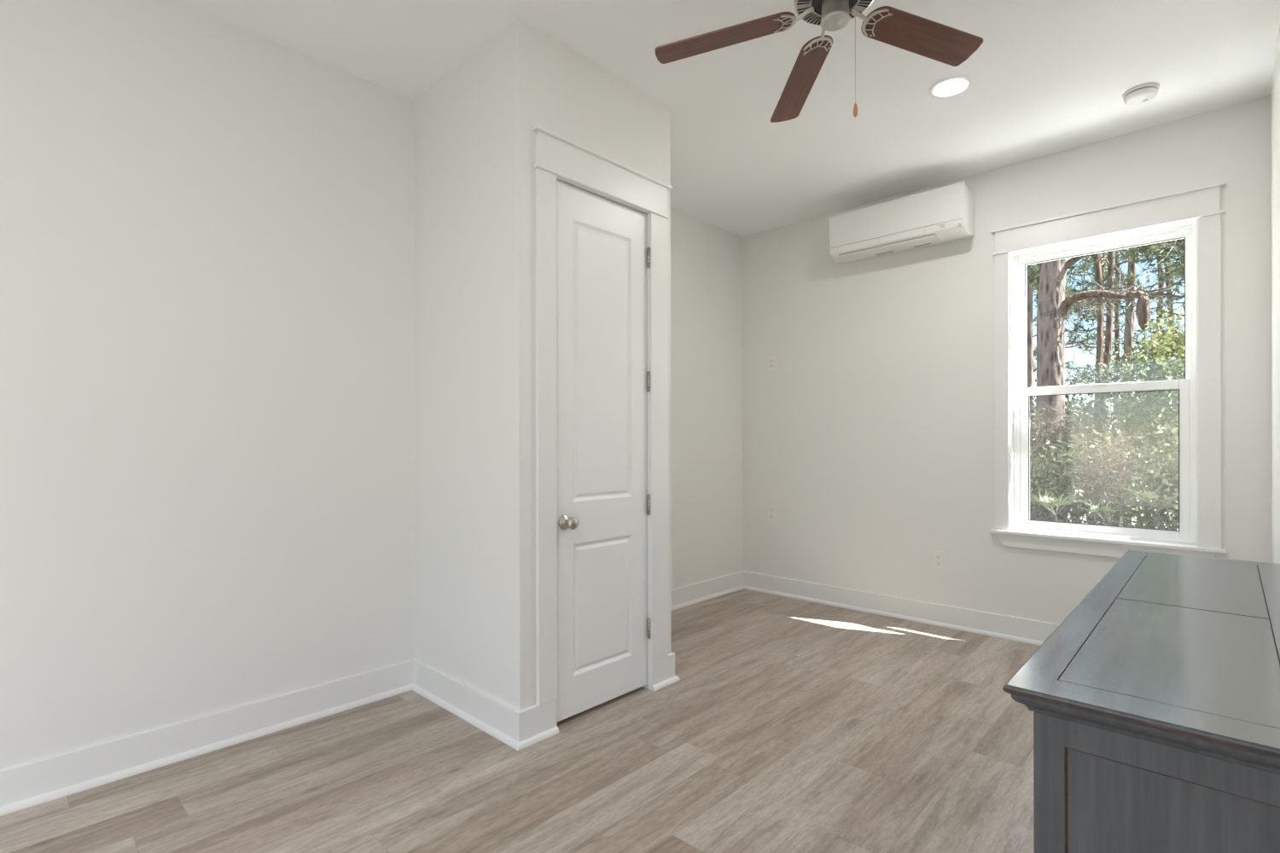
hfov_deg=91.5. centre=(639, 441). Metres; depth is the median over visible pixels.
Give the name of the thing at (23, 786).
baseboard
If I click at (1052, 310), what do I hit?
pine
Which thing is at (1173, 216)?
window
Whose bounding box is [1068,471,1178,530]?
ground
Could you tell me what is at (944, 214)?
air conditioner
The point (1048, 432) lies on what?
dry shrub
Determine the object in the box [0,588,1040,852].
floor
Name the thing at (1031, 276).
pine tree
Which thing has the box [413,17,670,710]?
wall
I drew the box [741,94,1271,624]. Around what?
wall
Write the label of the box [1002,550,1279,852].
dresser
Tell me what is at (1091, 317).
pine
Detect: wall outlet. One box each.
[767,355,775,371]
[768,506,776,521]
[932,550,944,570]
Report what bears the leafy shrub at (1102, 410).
on the ground
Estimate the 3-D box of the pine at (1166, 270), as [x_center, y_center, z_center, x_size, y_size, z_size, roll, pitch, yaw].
[18.054,-4.580,21.614,6.119,12.636,4.894,0,0,43]
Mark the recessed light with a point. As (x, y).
(951, 88)
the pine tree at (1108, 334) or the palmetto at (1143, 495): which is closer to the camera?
the palmetto at (1143, 495)
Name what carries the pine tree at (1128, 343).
on the ground
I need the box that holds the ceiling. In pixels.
[174,0,1279,237]
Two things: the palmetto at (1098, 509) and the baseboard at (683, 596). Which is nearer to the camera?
the baseboard at (683, 596)
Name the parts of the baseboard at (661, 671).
shoe moulding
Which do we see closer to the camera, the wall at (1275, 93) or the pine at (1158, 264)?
the wall at (1275, 93)
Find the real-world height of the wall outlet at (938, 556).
0.115 m
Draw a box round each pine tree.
[1026,250,1139,427]
[1026,262,1068,498]
[1032,247,1184,523]
[1064,238,1184,325]
[1068,240,1184,516]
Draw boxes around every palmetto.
[1029,488,1085,521]
[1081,499,1128,525]
[1120,479,1178,528]
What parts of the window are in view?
casing, frame, sash, sash, head casing, sill, casing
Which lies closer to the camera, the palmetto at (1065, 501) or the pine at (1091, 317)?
the palmetto at (1065, 501)
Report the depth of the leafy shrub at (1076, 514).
6.79 m
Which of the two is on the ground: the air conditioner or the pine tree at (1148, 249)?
the pine tree at (1148, 249)
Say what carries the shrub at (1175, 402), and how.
on the ground
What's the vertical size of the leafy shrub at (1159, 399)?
3.450 m
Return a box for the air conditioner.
[829,181,974,262]
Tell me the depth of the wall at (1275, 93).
2.57 m
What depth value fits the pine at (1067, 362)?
23.25 m
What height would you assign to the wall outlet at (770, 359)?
0.115 m
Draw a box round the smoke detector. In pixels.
[1122,82,1159,105]
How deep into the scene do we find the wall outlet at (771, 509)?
4.68 m
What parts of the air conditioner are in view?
panel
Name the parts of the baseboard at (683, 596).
shoe moulding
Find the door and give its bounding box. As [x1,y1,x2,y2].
[531,124,672,722]
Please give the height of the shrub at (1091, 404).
2.801 m
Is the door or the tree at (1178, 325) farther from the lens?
the tree at (1178, 325)
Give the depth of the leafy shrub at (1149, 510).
5.78 m
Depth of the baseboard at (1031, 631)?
3.98 m
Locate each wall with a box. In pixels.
[0,0,742,769]
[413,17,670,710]
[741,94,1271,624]
[1270,21,1279,564]
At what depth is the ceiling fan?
1.91 m
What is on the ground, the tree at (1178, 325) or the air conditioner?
the tree at (1178, 325)
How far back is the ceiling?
2.69 m
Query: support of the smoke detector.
attached to the ceiling
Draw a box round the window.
[990,181,1226,558]
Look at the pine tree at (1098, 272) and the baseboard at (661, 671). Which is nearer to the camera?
the baseboard at (661, 671)
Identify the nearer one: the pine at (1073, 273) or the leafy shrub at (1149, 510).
the leafy shrub at (1149, 510)
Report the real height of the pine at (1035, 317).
12.626 m
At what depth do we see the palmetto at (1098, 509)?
5.78 m
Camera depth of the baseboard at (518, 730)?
2.47 m
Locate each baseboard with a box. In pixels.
[0,658,415,816]
[412,659,558,750]
[649,651,680,691]
[670,570,743,610]
[743,570,1059,645]
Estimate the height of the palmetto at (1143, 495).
1.435 m
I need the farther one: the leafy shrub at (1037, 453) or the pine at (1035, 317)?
the pine at (1035, 317)
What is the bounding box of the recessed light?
[928,75,973,98]
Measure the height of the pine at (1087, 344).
12.845 m
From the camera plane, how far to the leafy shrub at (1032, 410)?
10.19 m
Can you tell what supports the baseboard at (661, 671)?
attached to the wall at (474, 140)
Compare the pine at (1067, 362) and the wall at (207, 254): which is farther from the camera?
the pine at (1067, 362)
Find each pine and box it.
[1026,244,1162,427]
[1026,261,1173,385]
[1026,263,1037,335]
[1026,263,1114,385]
[1026,268,1082,383]
[1033,244,1184,516]
[1064,244,1184,437]
[1065,243,1184,411]
[1065,248,1176,487]
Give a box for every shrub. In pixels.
[1029,395,1096,491]
[1029,401,1111,517]
[1029,430,1155,527]
[1029,446,1071,522]
[1062,425,1163,526]
[1064,349,1175,517]
[1064,403,1120,505]
[1110,401,1176,500]
[1114,296,1184,525]
[1117,422,1178,530]
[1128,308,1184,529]
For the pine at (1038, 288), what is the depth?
25.35 m
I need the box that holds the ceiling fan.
[654,0,983,122]

